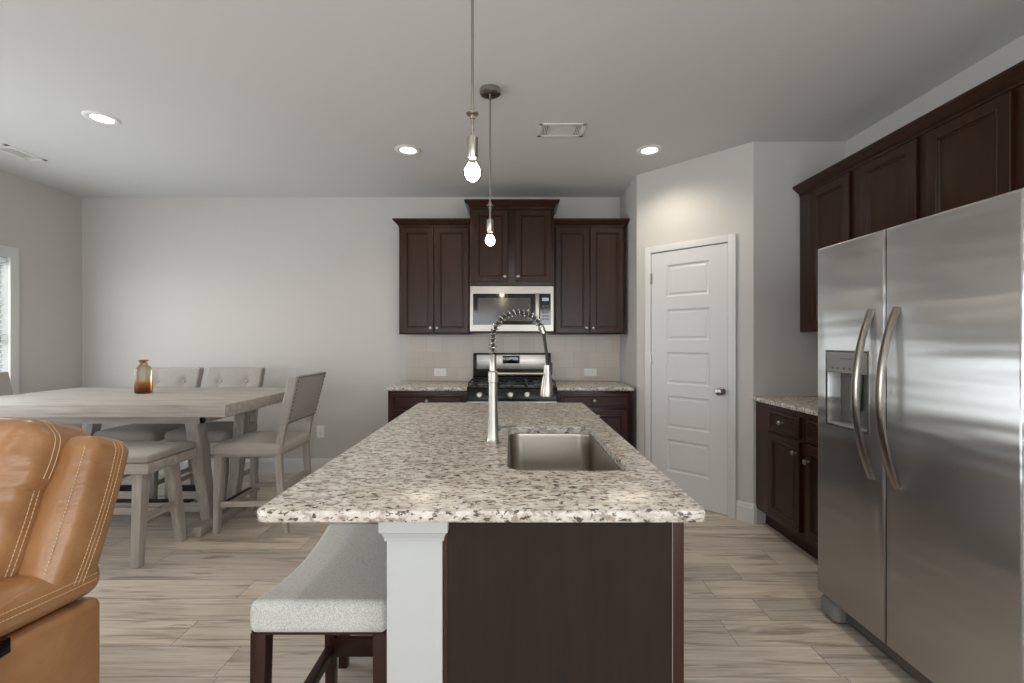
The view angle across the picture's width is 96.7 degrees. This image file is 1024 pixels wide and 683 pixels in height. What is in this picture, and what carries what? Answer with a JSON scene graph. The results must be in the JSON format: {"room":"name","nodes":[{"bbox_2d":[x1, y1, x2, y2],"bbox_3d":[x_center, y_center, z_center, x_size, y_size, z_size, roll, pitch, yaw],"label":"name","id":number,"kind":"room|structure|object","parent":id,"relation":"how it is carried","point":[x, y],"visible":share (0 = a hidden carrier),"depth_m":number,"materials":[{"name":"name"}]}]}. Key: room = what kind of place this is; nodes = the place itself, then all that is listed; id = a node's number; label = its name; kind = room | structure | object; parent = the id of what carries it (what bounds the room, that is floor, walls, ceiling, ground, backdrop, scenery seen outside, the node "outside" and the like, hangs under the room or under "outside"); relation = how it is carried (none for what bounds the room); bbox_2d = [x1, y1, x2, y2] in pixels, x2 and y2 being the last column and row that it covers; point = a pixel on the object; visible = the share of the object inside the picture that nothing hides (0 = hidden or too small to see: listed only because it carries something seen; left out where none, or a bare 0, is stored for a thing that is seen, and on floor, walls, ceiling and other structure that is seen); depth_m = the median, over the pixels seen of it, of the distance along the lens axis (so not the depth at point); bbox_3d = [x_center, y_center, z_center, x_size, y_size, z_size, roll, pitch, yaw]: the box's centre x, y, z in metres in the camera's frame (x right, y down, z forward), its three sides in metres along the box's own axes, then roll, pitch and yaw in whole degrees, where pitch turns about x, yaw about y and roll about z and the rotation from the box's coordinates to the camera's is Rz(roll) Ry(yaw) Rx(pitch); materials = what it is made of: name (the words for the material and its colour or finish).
{"room":"kitchen","nodes":[
{"label":"kitchen","id":0,"kind":"room"},
{"bbox_2d":[0,170,81,428],"bbox_3d":[-4.350,-0.067,0.360,0.120,2.743,8.360,0,0,0],"label":"wall","id":1,"kind":"structure","parent":0,"point":[44,222],"depth_m":4.17,"materials":[{"name":"grey paint"}]},
{"bbox_2d":[0,245,18,394],"bbox_3d":[-4.317,-0.011,2.962,0.145,1.592,2.009,0,0,0],"label":"window","id":2,"kind":"structure","parent":1,"relation":"in","point":[12,253],"depth_m":3.90,"materials":[{"name":"white paint"}]},
{"bbox_2d":[0,257,5,369],"bbox_3d":[-4.322,-0.018,3.440,0.047,1.385,0.860,0,0,0],"label":"window blind","id":3,"kind":"object","parent":2,"relation":"attached to","point":[2,260],"visible":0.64,"depth_m":3.84,"materials":[{"name":"white plastic"}]},
{"bbox_2d":[82,197,619,457],"bbox_3d":[-1.666,-0.067,4.600,5.488,2.743,0.120,0,0,0],"label":"wall","id":4,"kind":"structure","parent":0,"point":[285,286],"depth_m":4.54,"materials":[{"name":"grey paint"}]},
{"bbox_2d":[159,458,333,472],"bbox_3d":[-2.695,1.236,4.532,3.190,0.138,0.016,0,0,0],"label":"baseboard","id":5,"kind":"structure","parent":4,"relation":"attached to","point":[266,465],"depth_m":4.52,"materials":[{"name":"white paint"}]},
{"bbox_2d":[316,425,324,437],"bbox_3d":[-1.910,0.900,4.536,0.080,0.125,0.008,0,0,0],"label":"wall outlet","id":6,"kind":"object","parent":4,"relation":"attached to","point":[320,429],"visible":1,"depth_m":4.53,"materials":[{"name":"white plastic"}]},
{"bbox_2d":[392,218,473,334],"bbox_3d":[-0.739,-0.597,4.349,0.712,1.060,0.379,0,0,0],"label":"upper cabinet","id":7,"kind":"object","parent":4,"relation":"attached to","point":[434,253],"visible":0.93,"depth_m":4.20,"materials":[{"name":"brown wood"}]},
{"bbox_2d":[464,199,559,285],"bbox_3d":[0.000,-0.892,4.312,0.862,0.771,0.454,0,0,0],"label":"upper cabinet","id":8,"kind":"object","parent":4,"relation":"attached to","point":[522,253],"visible":0.95,"depth_m":4.13,"materials":[{"name":"brown wood"}]},
{"bbox_2d":[470,286,553,332],"bbox_3d":[0.000,-0.292,4.314,0.758,0.425,0.449,0,0,0],"label":"microwave","id":9,"kind":"object","parent":8,"relation":"attached to","point":[487,303],"visible":0.98,"depth_m":4.12,"materials":[{"name":"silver metal"}]},
{"bbox_2d":[406,334,619,380],"bbox_3d":[0.009,0.159,4.536,2.134,0.464,0.008,0,0,0],"label":"backsplash","id":10,"kind":"structure","parent":4,"relation":"attached to","point":[570,354],"depth_m":4.53,"materials":[{"name":"tile"}]},
{"bbox_2d":[434,368,446,375],"bbox_3d":[-0.712,0.306,4.528,0.125,0.078,0.008,0,0,0],"label":"wall outlet","id":11,"kind":"object","parent":10,"relation":"attached to","point":[437,371],"visible":1,"depth_m":4.53,"materials":[{"name":"white plastic"}]},
{"bbox_2d":[584,368,596,375],"bbox_3d":[0.782,0.306,4.528,0.125,0.078,0.008,0,0,0],"label":"wall outlet","id":12,"kind":"object","parent":10,"relation":"attached to","point":[587,371],"visible":1,"depth_m":4.53,"materials":[{"name":"white plastic"}]},
{"bbox_2d":[550,218,629,334],"bbox_3d":[0.737,-0.597,4.349,0.707,1.060,0.379,0,0,0],"label":"upper cabinet","id":13,"kind":"object","parent":4,"relation":"attached to","point":[588,252],"visible":0.99,"depth_m":4.20,"materials":[{"name":"brown wood"}]},
{"bbox_2d":[83,473,920,682],"bbox_3d":[-0.946,1.355,0.420,6.928,0.100,8.480,0,0,0],"label":"floor","id":14,"kind":"structure","parent":0,"point":[753,613],"depth_m":2.22,"materials":[{"name":"brown wood"}]},
{"bbox_2d":[0,372,12,395],"bbox_3d":[-3.671,0.769,3.290,0.596,1.074,0.485,0,0,0],"label":"dining chair","id":15,"kind":"object","parent":14,"relation":"on","point":[5,383],"visible":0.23,"depth_m":3.48,"materials":[{"name":"grey wood"}]},
{"bbox_2d":[0,418,128,682],"bbox_3d":[-1.799,0.751,1.059,1.030,1.047,1.061,0,0,0],"label":"recliner","id":16,"kind":"object","parent":14,"relation":"on","point":[60,484],"visible":1,"depth_m":1.33,"materials":[{"name":"brown leather"}]},
{"bbox_2d":[0,479,43,579],"bbox_3d":[-1.800,0.564,1.341,0.816,0.436,0.372,0,0,0],"label":"lumbar cushion","id":17,"kind":"object","parent":16,"relation":"on","point":[21,500],"depth_m":1.29,"materials":[{"name":"leather"}]},
{"bbox_2d":[0,388,285,536],"bbox_3d":[-2.723,0.848,3.335,1.914,0.914,1.070,0,0,0],"label":"dining table","id":18,"kind":"object","parent":14,"relation":"on","point":[91,408],"visible":0.56,"depth_m":3.08,"materials":[{"name":"grey wood"}]},
{"bbox_2d":[134,360,152,393],"bbox_3d":[-2.785,0.265,3.440,0.099,0.252,0.099,0,0,0],"label":"glass bottle","id":19,"kind":"object","parent":18,"relation":"on","point":[142,387],"visible":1,"depth_m":3.42,"materials":[{"name":"brown glass"}]},
{"bbox_2d":[93,367,203,498],"bbox_3d":[-2.995,0.769,3.791,0.485,1.074,0.596,0,0,0],"label":"dining chair","id":20,"kind":"object","parent":14,"relation":"on","point":[163,377],"visible":0.4,"depth_m":3.69,"materials":[{"name":"grey fabric"}]},
{"bbox_2d":[113,441,195,567],"bbox_3d":[-2.720,0.977,2.804,1.280,0.662,0.407,0,0,0],"label":"bench","id":21,"kind":"object","parent":14,"relation":"on","point":[145,458],"visible":0.53,"depth_m":2.74,"materials":[{"name":"wood"}]},
{"bbox_2d":[122,441,193,463],"bbox_3d":[-2.720,0.678,2.800,1.272,0.064,0.396,0,0,0],"label":"cushion","id":22,"kind":"object","parent":21,"relation":"on","point":[140,452],"depth_m":2.79,"materials":[{"name":"fabric"}]},
{"bbox_2d":[164,367,265,500],"bbox_3d":[-2.445,0.769,3.791,0.485,1.074,0.596,0,0,0],"label":"dining chair","id":23,"kind":"object","parent":14,"relation":"on","point":[218,377],"visible":0.52,"depth_m":3.94,"materials":[{"name":"grey wood"}]},
{"bbox_2d":[213,371,325,533],"bbox_3d":[-1.739,0.769,3.310,0.596,1.074,0.485,0,0,0],"label":"dining chair","id":24,"kind":"object","parent":14,"relation":"on","point":[302,393],"visible":0.99,"depth_m":3.12,"materials":[{"name":"grey wood"}]},
{"bbox_2d":[250,524,386,682],"bbox_3d":[-0.507,0.993,1.448,0.367,0.625,0.526,0,0,0],"label":"bar stool","id":25,"kind":"object","parent":14,"relation":"on","point":[338,592],"visible":0.71,"depth_m":1.24,"materials":[{"name":"fabric"}]},
{"bbox_2d":[338,522,377,668],"bbox_3d":[-0.512,0.993,2.075,0.367,0.625,0.526,0,0,0],"label":"bar stool","id":26,"kind":"object","parent":14,"relation":"on","point":[343,662],"visible":0.02,"depth_m":1.81,"materials":[{"name":"brown wood"}]},
{"bbox_2d":[388,391,466,422],"bbox_3d":[-0.727,0.864,4.200,0.679,0.882,0.678,0,0,0],"label":"base cabinet","id":27,"kind":"object","parent":14,"relation":"on","point":[399,402],"visible":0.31,"depth_m":3.90,"materials":[{"name":"brown wood"}]},
{"bbox_2d":[383,381,471,390],"bbox_3d":[-0.742,0.407,4.208,0.712,0.030,0.646,0,0,0],"label":"countertop","id":28,"kind":"structure","parent":27,"relation":"on","point":[403,385],"depth_m":3.96,"materials":[{"name":"stone"}]},
{"bbox_2d":[467,353,556,402],"bbox_3d":[0.000,0.709,4.154,0.764,1.192,0.752,0,0,0],"label":"range","id":29,"kind":"object","parent":14,"relation":"on","point":[510,388],"visible":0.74,"depth_m":4.16,"materials":[{"name":"silver metal"}]},
{"bbox_2d":[467,381,556,388],"bbox_3d":[0.000,0.393,4.147,0.764,0.015,0.585,0,0,0],"label":"cooktop","id":30,"kind":"object","parent":29,"relation":"in","point":[473,385],"depth_m":3.90,"materials":[{"name":"black metal"}]},
{"bbox_2d":[378,522,683,682],"bbox_3d":[0.062,0.866,1.997,0.758,0.879,1.834,0,0,0],"label":"kitchen island","id":31,"kind":"object","parent":14,"relation":"on","point":[468,602],"visible":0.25,"depth_m":1.10,"materials":[{"name":"brown wood"}]},
{"bbox_2d":[257,403,704,521],"bbox_3d":[-0.073,0.410,2.004,1.064,0.030,1.884,0,0,0],"label":"island countertop","id":32,"kind":"structure","parent":31,"relation":"on","point":[433,462],"depth_m":1.28,"materials":[{"name":"stone"}]},
{"bbox_2d":[486,308,552,444],"bbox_3d":[0.029,0.133,1.770,0.262,0.523,0.056,0,0,0],"label":"kitchen faucet","id":33,"kind":"object","parent":32,"relation":"on","point":[546,390],"visible":1,"depth_m":1.76,"materials":[{"name":"silver metal"}]},
{"bbox_2d":[507,433,620,470],"bbox_3d":[0.173,0.522,1.748,0.402,0.193,0.737,0,0,0],"label":"sink","id":34,"kind":"object","parent":32,"relation":"in","point":[526,451],"visible":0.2,"depth_m":2.10,"materials":[{"name":"silver metal"}]},
{"bbox_2d":[557,391,630,443],"bbox_3d":[0.704,0.864,4.200,0.633,0.882,0.678,0,0,0],"label":"base cabinet","id":35,"kind":"object","parent":14,"relation":"on","point":[613,407],"visible":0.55,"depth_m":3.90,"materials":[{"name":"brown wood"}]},
{"bbox_2d":[552,381,633,390],"bbox_3d":[0.715,0.407,4.208,0.657,0.030,0.646,0,0,0],"label":"countertop","id":36,"kind":"structure","parent":35,"relation":"on","point":[561,385],"depth_m":3.96,"materials":[{"name":"stone"}]},
{"bbox_2d":[756,401,817,559],"bbox_3d":[2.050,0.864,2.760,0.694,0.882,1.021,0,0,0],"label":"base cabinet","id":37,"kind":"object","parent":14,"relation":"on","point":[786,439],"visible":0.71,"depth_m":2.87,"materials":[{"name":"brown wood"}]},
{"bbox_2d":[752,396,817,415],"bbox_3d":[2.059,0.407,2.751,0.675,0.030,1.041,0,0,0],"label":"countertop","id":38,"kind":"structure","parent":37,"relation":"on","point":[805,404],"depth_m":2.97,"materials":[{"name":"stone"}]},
{"bbox_2d":[818,188,1023,682],"bbox_3d":[1.881,0.427,1.756,0.973,1.748,0.888,0,0,0],"label":"refrigerator","id":39,"kind":"object","parent":14,"relation":"on","point":[921,321],"visible":1,"depth_m":1.61,"materials":[{"name":"silver metal"}]},
{"bbox_2d":[0,0,1023,196],"bbox_3d":[-0.946,-1.488,0.420,6.928,0.100,8.480,0,0,0],"label":"ceiling","id":40,"kind":"structure","parent":0,"point":[211,98],"depth_m":2.55,"materials":[{"name":"paint"}]},
{"bbox_2d":[0,144,46,160],"bbox_3d":[-3.765,-1.435,3.460,0.160,0.006,0.300,0,0,0],"label":"ceiling vent","id":41,"kind":"object","parent":40,"relation":"in","point":[5,148],"visible":1,"depth_m":3.47,"materials":[{"name":"white plastic"}]},
{"bbox_2d":[81,110,121,125],"bbox_3d":[-2.640,-1.434,2.930,0.198,0.008,0.198,0,0,0],"label":"recessed light","id":42,"kind":"object","parent":40,"relation":"in","point":[95,116],"visible":1,"depth_m":2.92,"materials":[{"name":"white plastic"}]},
{"bbox_2d":[395,144,421,155],"bbox_3d":[-0.780,-1.434,3.417,0.198,0.008,0.198,0,0,0],"label":"recessed light","id":43,"kind":"object","parent":40,"relation":"in","point":[404,149],"visible":1,"depth_m":3.41,"materials":[{"name":"beige"}]},
{"bbox_2d":[463,0,481,182],"bbox_3d":[-0.135,-0.991,1.552,0.120,0.895,0.120,0,0,0],"label":"pendant light","id":44,"kind":"object","parent":40,"relation":"hanging from","point":[472,172],"visible":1,"depth_m":1.55,"materials":[{"name":"silver metal"}]},
{"bbox_2d":[467,122,477,160],"bbox_3d":[-0.135,-0.685,1.552,0.039,0.122,0.039,0,0,0],"label":"socket","id":45,"kind":"object","parent":44,"relation":"attached to","point":[472,141],"depth_m":1.54,"materials":[{"name":"silver metal"}]},
{"bbox_2d":[480,84,500,246],"bbox_3d":[-0.125,-0.991,2.600,0.120,0.895,0.120,0,0,0],"label":"pendant light","id":46,"kind":"object","parent":40,"relation":"hanging from","point":[487,91],"visible":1,"depth_m":2.59,"materials":[{"name":"white"}]},
{"bbox_2d":[487,211,493,232],"bbox_3d":[-0.125,-0.685,2.600,0.039,0.122,0.039,0,0,0],"label":"socket","id":47,"kind":"object","parent":46,"relation":"attached to","point":[490,222],"depth_m":2.59,"materials":[{"name":"silver metal"}]},
{"bbox_2d":[537,123,586,136],"bbox_3d":[0.335,-1.435,3.092,0.314,0.006,0.195,0,0,0],"label":"ceiling vent","id":48,"kind":"object","parent":40,"relation":"in","point":[545,129],"visible":1,"depth_m":3.08,"materials":[{"name":"white plastic"}]},
{"bbox_2d":[636,145,662,155],"bbox_3d":[1.033,-1.434,3.420,0.198,0.008,0.198,0,0,0],"label":"recessed light","id":49,"kind":"object","parent":40,"relation":"in","point":[647,150],"visible":1,"depth_m":3.41,"materials":[{"name":"beige"}]},
{"bbox_2d":[620,142,844,522],"bbox_3d":[1.798,-0.067,3.966,1.440,2.743,1.388,0,0,0],"label":"wall","id":50,"kind":"structure","parent":0,"point":[745,190],"depth_m":3.31,"materials":[{"name":"grey paint"}]},
{"bbox_2d":[645,233,736,518],"bbox_3d":[1.369,0.255,3.586,0.083,2.100,0.733,0,0,-45],"label":"door","id":51,"kind":"structure","parent":50,"relation":"in","point":[691,286],"depth_m":3.57,"materials":[{"name":"white paint"}]},
{"bbox_2d":[736,500,756,523],"bbox_3d":[1.699,1.236,3.299,0.136,0.138,0.027,0,0,40],"label":"baseboard","id":52,"kind":"structure","parent":50,"relation":"attached to","point":[745,511],"depth_m":3.29,"materials":[{"name":"white paint"}]},
{"bbox_2d":[845,35,1023,157],"bbox_3d":[2.458,-0.067,-0.274,0.120,2.743,7.092,0,0,0],"label":"wall","id":53,"kind":"structure","parent":0,"point":[1011,54],"depth_m":2.53,"materials":[{"name":"grey paint"}]},
{"bbox_2d":[793,119,926,331],"bbox_3d":[2.204,-0.587,2.762,0.385,1.040,1.000,0,0,0],"label":"upper cabinet","id":54,"kind":"object","parent":53,"relation":"attached to","point":[880,186],"visible":0.2,"depth_m":2.68,"materials":[{"name":"brown wood"}]},
{"bbox_2d":[917,60,1023,216],"bbox_3d":[2.204,-0.819,1.800,0.385,0.577,0.920,0,0,0],"label":"upper cabinet","id":55,"kind":"object","parent":53,"relation":"attached to","point":[975,139],"visible":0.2,"depth_m":2.00,"materials":[{"name":"brown wood"}]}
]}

